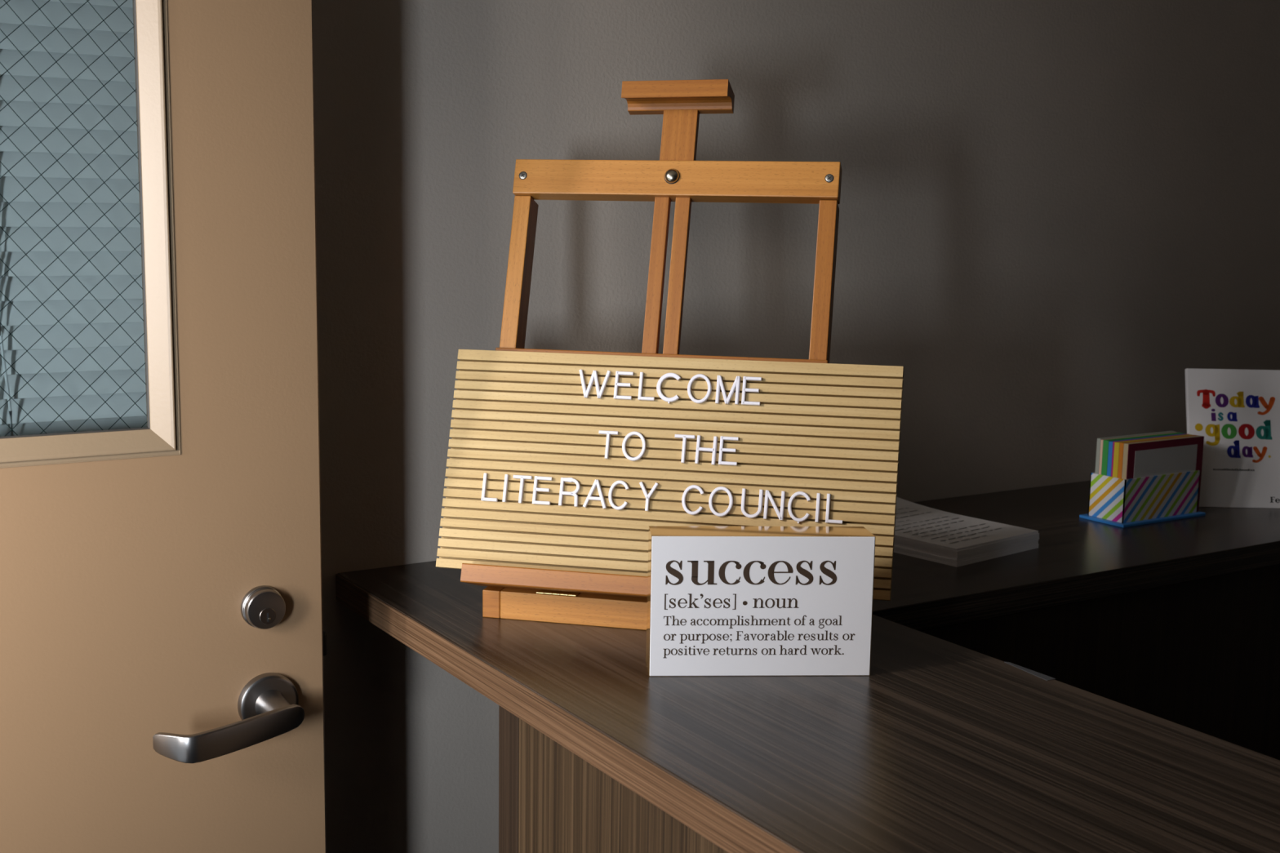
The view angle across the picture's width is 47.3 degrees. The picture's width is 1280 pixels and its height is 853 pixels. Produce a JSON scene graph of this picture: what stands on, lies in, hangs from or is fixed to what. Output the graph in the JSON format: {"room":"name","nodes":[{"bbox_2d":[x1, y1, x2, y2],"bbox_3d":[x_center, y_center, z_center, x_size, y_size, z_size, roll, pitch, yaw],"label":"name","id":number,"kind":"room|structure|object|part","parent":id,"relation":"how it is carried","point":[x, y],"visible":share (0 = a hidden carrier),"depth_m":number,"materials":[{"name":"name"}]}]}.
{"room":"office reception area","nodes":[
{"label":"office reception area","id":0,"kind":"room"},
{"bbox_2d":[312,0,1279,852],"bbox_3d":[0.432,-0.067,2.029,4.162,2.445,0.125,-4,10,-32],"label":"wall","id":1,"kind":"structure","parent":0,"point":[1052,213],"depth_m":1.76,"materials":[{"name":"grey paint"}]},
{"bbox_3d":[1.311,1.414,0.805,4.162,0.100,3.500,-4,10,-32],"label":"floor","id":2,"kind":"structure","parent":0,"visible":0},
{"bbox_2d":[498,564,1279,852],"bbox_3d":[1.554,0.766,1.318,2.846,1.040,1.796,-4,10,-32],"label":"reception desk","id":3,"kind":"object","parent":2,"relation":"on","point":[1202,655],"visible":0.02,"depth_m":1.62,"materials":[{"name":"brown wood"}]},
{"bbox_3d":[0.369,0.860,0.556,0.022,1.040,1.760,-4,10,-32],"label":"panel","id":4,"kind":"part","parent":3,"relation":"part of","materials":[{"name":"brown wood"}]},
{"bbox_2d":[335,480,1279,852],"bbox_3d":[1.484,0.217,1.361,2.876,0.030,2.187,-4,10,-32],"label":"countertop","id":5,"kind":"structure","parent":3,"relation":"on","point":[944,747],"depth_m":1.10,"materials":[{"name":"brown wood"}]},
{"bbox_2d":[460,79,842,630],"bbox_3d":[0.021,-0.076,1.379,0.317,0.499,0.252,3,9,13],"label":"easel","id":6,"kind":"object","parent":5,"relation":"on","point":[513,593],"visible":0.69,"depth_m":1.38,"materials":[{"name":"brown wood"}]},
{"bbox_3d":[-0.113,0.149,1.459,0.017,0.026,0.220,3,9,13],"label":"rail","id":7,"kind":"part","parent":6,"relation":"part of","materials":[{"name":"brown wood"}]},
{"bbox_3d":[-0.127,-0.037,1.408,0.017,0.368,0.141,3,9,13],"label":"post","id":8,"kind":"part","parent":6,"relation":"part of","materials":[{"name":"brown wood"}]},
{"bbox_3d":[-0.002,0.170,1.331,0.258,0.026,0.017,3,9,13],"label":"rail","id":9,"kind":"part","parent":6,"relation":"part of","materials":[{"name":"brown wood"}]},
{"bbox_3d":[0.007,-0.040,1.369,0.014,0.353,0.120,3,9,13],"label":"rail","id":10,"kind":"part","parent":6,"relation":"part of","materials":[{"name":"brown wood"}]},
{"bbox_2d":[435,349,903,600],"bbox_3d":[0.023,0.040,1.334,0.418,0.201,0.074,3,9,13],"label":"letter board","id":11,"kind":"object","parent":6,"relation":"on","point":[824,428],"visible":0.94,"depth_m":1.33,"materials":[{"name":"beige wood"}]},
{"bbox_2d":[480,473,497,502],"bbox_3d":[-0.139,0.057,1.358,0.015,0.026,0.011,3,9,13],"label":"plastic letter","id":12,"kind":"object","parent":11,"relation":"on","point":[485,476],"visible":1,"depth_m":1.36,"materials":[{"name":"white plastic"}]},
{"bbox_2d":[502,474,509,502],"bbox_3d":[-0.125,0.057,1.355,0.003,0.026,0.011,3,9,13],"label":"plastic letter","id":13,"kind":"object","parent":11,"relation":"in","point":[506,476],"visible":1,"depth_m":1.35,"materials":[{"name":"white plastic"}]},
{"bbox_2d":[512,475,532,503],"bbox_3d":[-0.110,0.058,1.351,0.018,0.025,0.011,3,9,13],"label":"plastic letter","id":14,"kind":"object","parent":11,"relation":"in","point":[522,477],"visible":1,"depth_m":1.35,"materials":[{"name":"white plastic"}]},
{"bbox_2d":[532,475,552,505],"bbox_3d":[-0.090,0.059,1.347,0.017,0.026,0.011,3,9,13],"label":"plastic letter","id":15,"kind":"object","parent":11,"relation":"in","point":[535,489],"visible":1,"depth_m":1.35,"materials":[{"name":"white plastic"}]},
{"bbox_2d":[558,477,580,506],"bbox_3d":[-0.065,0.060,1.341,0.018,0.026,0.012,3,9,13],"label":"plastic letter","id":16,"kind":"object","parent":11,"relation":"in","point":[563,480],"visible":1,"depth_m":1.34,"materials":[{"name":"white plastic"}]},
{"bbox_2d":[582,479,606,509],"bbox_3d":[-0.040,0.062,1.336,0.022,0.026,0.012,3,9,13],"label":"plastic letter","id":17,"kind":"object","parent":11,"relation":"in","point":[596,483],"visible":1,"depth_m":1.33,"materials":[{"name":"white plastic"}]},
{"bbox_2d":[578,369,611,399],"bbox_3d":[-0.043,-0.039,1.354,0.030,0.026,0.012,3,9,13],"label":"plastic letter","id":18,"kind":"object","parent":11,"relation":"on","point":[594,376],"visible":1,"depth_m":1.35,"materials":[{"name":"white plastic"}]},
{"bbox_2d":[599,430,618,458],"bbox_3d":[-0.030,0.017,1.341,0.018,0.025,0.011,3,9,13],"label":"plastic letter","id":19,"kind":"object","parent":11,"relation":"in","point":[608,433],"visible":1,"depth_m":1.34,"materials":[{"name":"white plastic"}]},
{"bbox_2d":[608,480,629,510],"bbox_3d":[-0.019,0.063,1.331,0.018,0.027,0.012,3,9,13],"label":"plastic letter","id":20,"kind":"object","parent":11,"relation":"in","point":[615,484],"visible":1,"depth_m":1.33,"materials":[{"name":"white plastic"}]},
{"bbox_2d":[613,371,633,399],"bbox_3d":[-0.015,-0.038,1.347,0.017,0.026,0.011,3,9,13],"label":"plastic letter","id":21,"kind":"object","parent":11,"relation":"in","point":[617,384],"visible":1,"depth_m":1.35,"materials":[{"name":"white plastic"}]},
{"bbox_2d":[622,431,646,461],"bbox_3d":[-0.005,0.018,1.336,0.022,0.027,0.012,3,9,13],"label":"plastic letter","id":22,"kind":"object","parent":11,"relation":"in","point":[628,436],"visible":1,"depth_m":1.33,"materials":[{"name":"white plastic"}]},
{"bbox_2d":[637,372,654,400],"bbox_3d":[0.007,-0.037,1.343,0.015,0.026,0.011,3,9,13],"label":"plastic letter","id":23,"kind":"object","parent":11,"relation":"in","point":[642,374],"visible":1,"depth_m":1.34,"materials":[{"name":"white plastic"}]},
{"bbox_2d":[639,481,658,511],"bbox_3d":[0.008,0.063,1.329,0.015,0.026,0.015,-4,10,-32],"label":"plastic letter","id":24,"kind":"object","parent":11,"relation":"in","point":[646,495],"visible":1,"depth_m":1.32,"materials":[{"name":"white plastic"}]},
{"bbox_2d":[656,373,680,404],"bbox_3d":[0.026,-0.035,1.338,0.022,0.028,0.012,3,9,13],"label":"plastic letter","id":25,"kind":"object","parent":11,"relation":"in","point":[663,378],"visible":1,"depth_m":1.34,"materials":[{"name":"white plastic"}]},
{"bbox_2d":[675,434,695,462],"bbox_3d":[0.040,0.020,1.325,0.018,0.025,0.011,3,9,13],"label":"plastic letter","id":26,"kind":"object","parent":11,"relation":"in","point":[677,436],"visible":1,"depth_m":1.32,"materials":[{"name":"white plastic"}]},
{"bbox_2d":[681,484,704,515],"bbox_3d":[0.048,0.066,1.316,0.020,0.027,0.012,3,9,13],"label":"plastic letter","id":27,"kind":"object","parent":11,"relation":"in","point":[688,489],"visible":1,"depth_m":1.31,"materials":[{"name":"white plastic"}]},
{"bbox_2d":[687,373,711,404],"bbox_3d":[0.054,-0.034,1.332,0.022,0.027,0.012,3,9,13],"label":"plastic letter","id":28,"kind":"object","parent":11,"relation":"in","point":[694,378],"visible":1,"depth_m":1.33,"materials":[{"name":"white plastic"}]},
{"bbox_2d":[694,435,717,465],"bbox_3d":[0.060,0.021,1.321,0.018,0.026,0.011,3,9,13],"label":"plastic letter","id":29,"kind":"object","parent":11,"relation":"in","point":[713,450],"visible":1,"depth_m":1.32,"materials":[{"name":"white plastic"}]},
{"bbox_2d":[708,486,733,516],"bbox_3d":[0.073,0.067,1.310,0.022,0.027,0.012,3,9,13],"label":"plastic letter","id":30,"kind":"object","parent":11,"relation":"in","point":[715,491],"visible":1,"depth_m":1.31,"materials":[{"name":"white plastic"}]},
{"bbox_2d":[715,375,740,404],"bbox_3d":[0.080,-0.033,1.326,0.021,0.026,0.011,3,9,13],"label":"plastic letter","id":31,"kind":"object","parent":11,"relation":"in","point":[736,384],"visible":1,"depth_m":1.32,"materials":[{"name":"white plastic"}]},
{"bbox_2d":[718,435,738,466],"bbox_3d":[0.080,0.022,1.316,0.017,0.026,0.011,3,9,13],"label":"plastic letter","id":32,"kind":"object","parent":11,"relation":"on","point":[722,450],"visible":1,"depth_m":1.31,"materials":[{"name":"white plastic"}]},
{"bbox_2d":[741,376,761,405],"bbox_3d":[0.101,-0.032,1.321,0.017,0.026,0.011,3,9,13],"label":"plastic letter","id":33,"kind":"object","parent":11,"relation":"in","point":[745,379],"visible":1,"depth_m":1.32,"materials":[{"name":"white plastic"}]},
{"bbox_2d":[741,488,763,518],"bbox_3d":[0.100,0.069,1.304,0.018,0.026,0.011,3,9,13],"label":"plastic letter","id":34,"kind":"object","parent":11,"relation":"in","point":[744,491],"visible":1,"depth_m":1.30,"materials":[{"name":"white plastic"}]},
{"bbox_2d":[763,489,785,520],"bbox_3d":[0.119,0.070,1.299,0.018,0.026,0.011,3,9,13],"label":"plastic letter","id":35,"kind":"object","parent":11,"relation":"in","point":[767,495],"visible":1,"depth_m":1.30,"materials":[{"name":"white plastic"}]},
{"bbox_2d":[787,491,810,523],"bbox_3d":[0.141,0.072,1.294,0.020,0.028,0.012,3,9,13],"label":"plastic letter","id":36,"kind":"object","parent":11,"relation":"in","point":[806,517],"visible":1,"depth_m":1.29,"materials":[{"name":"white plastic"}]},
{"bbox_2d":[814,493,820,522],"bbox_3d":[0.157,0.072,1.291,0.003,0.026,0.011,3,9,13],"label":"plastic letter","id":37,"kind":"object","parent":11,"relation":"in","point":[818,497],"visible":1,"depth_m":1.29,"materials":[{"name":"white plastic"}]},
{"bbox_2d":[825,493,842,524],"bbox_3d":[0.172,0.072,1.287,0.015,0.026,0.011,3,9,13],"label":"plastic letter","id":38,"kind":"object","parent":11,"relation":"in","point":[828,495],"visible":1,"depth_m":1.29,"materials":[{"name":"white plastic"}]},
{"bbox_3d":[0.030,-0.238,1.385,0.014,0.014,0.008,3,9,13],"label":"knob","id":39,"kind":"part","parent":6,"relation":"part of","materials":[{"name":"silver metal"}]},
{"bbox_2d":[664,168,679,183],"bbox_3d":[0.030,-0.237,1.387,0.015,0.015,0.005,3,9,14],"label":"screw","id":40,"kind":"object","parent":6,"relation":"in","point":[671,175],"depth_m":1.38,"materials":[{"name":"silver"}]},
{"bbox_3d":[0.027,-0.039,1.365,0.014,0.353,0.120,3,9,13],"label":"rail","id":41,"kind":"part","parent":6,"relation":"part of","materials":[{"name":"brown wood"}]},
{"bbox_3d":[0.162,-0.022,1.342,0.016,0.368,0.141,3,9,13],"label":"post","id":42,"kind":"part","parent":6,"relation":"part of","materials":[{"name":"brown wood"}]},
{"bbox_2d":[645,525,875,676],"bbox_3d":[0.098,0.143,1.210,0.182,0.117,0.044,0,8,-3],"label":"block sign","id":43,"kind":"object","parent":5,"relation":"on","point":[722,601],"visible":1,"depth_m":1.19,"materials":[{"name":"white wood"}]},
{"bbox_2d":[893,546,1038,567],"bbox_3d":[0.323,0.130,1.716,0.152,0.003,0.235,-6,11,-40],"label":"leaflet","id":44,"kind":"object","parent":5,"relation":"on","point":[1035,547],"visible":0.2,"depth_m":1.62,"materials":[{"name":"white paper"}]},
{"bbox_2d":[893,543,1038,564],"bbox_3d":[0.323,0.127,1.716,0.152,0.005,0.235,-6,11,-40],"label":"leaflet","id":45,"kind":"object","parent":44,"relation":"on","point":[1037,544],"visible":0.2,"depth_m":1.62,"materials":[{"name":"white paper"}]},
{"bbox_2d":[893,541,1038,562],"bbox_3d":[0.323,0.123,1.715,0.152,0.007,0.235,-6,11,-40],"label":"leaflet","id":46,"kind":"object","parent":45,"relation":"on","point":[1037,542],"visible":0.2,"depth_m":1.62,"materials":[{"name":"white paper"}]},
{"bbox_2d":[893,539,1038,559],"bbox_3d":[0.324,0.119,1.716,0.152,0.009,0.235,-6,11,-40],"label":"leaflet","id":47,"kind":"object","parent":46,"relation":"on","point":[1036,540],"visible":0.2,"depth_m":1.62,"materials":[{"name":"white paper"}]},
{"bbox_2d":[893,537,1039,557],"bbox_3d":[0.324,0.115,1.715,0.152,0.012,0.235,-6,11,-40],"label":"leaflet","id":48,"kind":"object","parent":47,"relation":"on","point":[1037,538],"visible":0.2,"depth_m":1.62,"materials":[{"name":"white paper"}]},
{"bbox_2d":[893,535,1039,555],"bbox_3d":[0.324,0.111,1.714,0.152,0.016,0.235,-6,11,-40],"label":"leaflet","id":49,"kind":"object","parent":48,"relation":"on","point":[1036,536],"visible":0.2,"depth_m":1.62,"materials":[{"name":"white paper"}]},
{"bbox_2d":[894,533,1039,553],"bbox_3d":[0.324,0.107,1.713,0.152,0.020,0.235,-6,11,-40],"label":"leaflet","id":50,"kind":"object","parent":49,"relation":"on","point":[1035,534],"visible":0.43,"depth_m":1.62,"materials":[{"name":"white paper"}]},
{"bbox_2d":[894,497,1038,551],"bbox_3d":[0.323,0.102,1.713,0.152,0.025,0.235,-6,11,-40],"label":"leaflet","id":51,"kind":"object","parent":50,"relation":"on","point":[916,522],"visible":0.64,"depth_m":1.68,"materials":[{"name":"white paper"}]},
{"bbox_2d":[894,507,999,543],"bbox_3d":[0.326,0.106,1.709,0.119,0.012,0.186,-6,11,-40],"label":"print","id":52,"kind":"object","parent":51,"relation":"on","point":[919,525],"depth_m":1.68,"materials":[{"name":"grey paper"}]},
{"bbox_2d":[1004,662,1055,680],"bbox_3d":[0.323,0.204,1.222,0.010,0.001,0.054,-4,10,-32],"label":"tape strip","id":53,"kind":"object","parent":5,"relation":"on","point":[1046,677],"visible":1,"depth_m":1.22,"materials":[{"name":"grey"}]},
{"bbox_2d":[1079,470,1205,528],"bbox_3d":[0.642,0.086,1.859,0.158,0.058,0.069,-4,10,-32],"label":"card holder","id":54,"kind":"object","parent":5,"relation":"on","point":[1114,501],"visible":0.97,"depth_m":1.83,"materials":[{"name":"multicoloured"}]},
{"bbox_2d":[1094,431,1175,474],"bbox_3d":[0.635,0.059,1.876,0.144,0.098,0.006,-4,10,-32],"label":"pad","id":55,"kind":"object","parent":54,"relation":"in","point":[1099,440],"visible":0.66,"depth_m":1.84,"materials":[{"name":"grey"}]},
{"bbox_2d":[1098,431,1176,474],"bbox_3d":[0.637,0.060,1.872,0.144,0.097,0.004,-4,10,-32],"label":"pad","id":56,"kind":"object","parent":54,"relation":"in","point":[1102,440],"visible":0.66,"depth_m":1.83,"materials":[{"name":"beige"}]},
{"bbox_2d":[1101,432,1182,475],"bbox_3d":[0.641,0.061,1.866,0.144,0.098,0.008,-4,10,-32],"label":"pad","id":57,"kind":"object","parent":54,"relation":"in","point":[1105,444],"visible":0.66,"depth_m":1.83,"materials":[{"name":"green paper"}]},
{"bbox_2d":[1106,433,1185,476],"bbox_3d":[0.645,0.062,1.860,0.144,0.097,0.006,-4,10,-32],"label":"pad","id":58,"kind":"object","parent":54,"relation":"in","point":[1110,443],"visible":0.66,"depth_m":1.82,"materials":[{"name":"blue paper"}]},
{"bbox_2d":[1111,434,1186,476],"bbox_3d":[0.647,0.062,1.857,0.144,0.098,0.002,-4,10,-32],"label":"pad","id":59,"kind":"object","parent":54,"relation":"in","point":[1180,434],"visible":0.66,"depth_m":1.82,"materials":[{"name":"pink"}]},
{"bbox_2d":[1112,434,1191,477],"bbox_3d":[0.650,0.063,1.852,0.144,0.097,0.008,-4,10,-32],"label":"pad","id":60,"kind":"object","parent":54,"relation":"in","point":[1116,456],"visible":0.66,"depth_m":1.81,"materials":[{"name":"yellow paper"}]},
{"bbox_2d":[1117,435,1198,478],"bbox_3d":[0.653,0.064,1.846,0.144,0.098,0.006,-4,10,-32],"label":"pad","id":61,"kind":"object","parent":54,"relation":"in","point":[1122,444],"visible":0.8,"depth_m":1.81,"materials":[{"name":"orange"}]},
{"bbox_2d":[1121,435,1203,479],"bbox_3d":[0.657,0.065,1.841,0.144,0.098,0.007,-4,10,-32],"label":"pad","id":62,"kind":"object","parent":54,"relation":"in","point":[1126,445],"visible":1,"depth_m":1.80,"materials":[{"name":"beige"}]},
{"bbox_2d":[1126,435,1204,511],"bbox_3d":[0.659,0.065,1.837,0.144,0.098,0.001,-4,10,-32],"label":"note card","id":63,"kind":"object","parent":54,"relation":"in","point":[1157,458],"visible":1,"depth_m":1.83,"materials":[{"name":"red"}]},
{"bbox_2d":[1184,368,1279,508],"bbox_3d":[0.795,0.015,1.955,0.130,0.180,0.076,1,8,1],"label":"plaque","id":64,"kind":"object","parent":5,"relation":"on","point":[1236,411],"visible":1,"depth_m":1.94,"materials":[{"name":"white paper"}]},
{"bbox_3d":[1.093,0.649,2.063,2.822,1.040,0.022,-4,10,-32],"label":"wall panel","id":65,"kind":"part","parent":3,"relation":"part of","materials":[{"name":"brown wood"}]},
{"bbox_3d":[-0.376,0.286,-0.450,0.125,2.445,3.250,-4,10,-32],"label":"wall","id":66,"kind":"structure","parent":0,"visible":0},
{"bbox_2d":[0,0,146,436],"bbox_3d":[-0.706,-0.332,1.040,0.699,0.793,0.031,-4,10,-32],"label":"door window","id":67,"kind":"structure","parent":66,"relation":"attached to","point":[24,171],"depth_m":1.21,"materials":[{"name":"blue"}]},
{"bbox_3d":[-0.515,-0.329,1.145,0.016,0.722,0.003,-4,10,-32],"label":"lift cord","id":68,"kind":"part","parent":67,"relation":"part of","materials":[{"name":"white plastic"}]},
{"bbox_2d":[0,0,326,852],"bbox_3d":[-0.680,0.205,1.091,0.927,2.120,0.215,-4,10,-32],"label":"door","id":69,"kind":"structure","parent":66,"relation":"in","point":[163,639],"depth_m":1.22,"materials":[{"name":"beige paint"}]},
{"bbox_3d":[-0.314,0.247,1.269,0.028,0.028,0.043,-4,10,-32],"label":"lever handle","id":70,"kind":"part","parent":69,"relation":"part of","materials":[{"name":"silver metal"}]}
]}

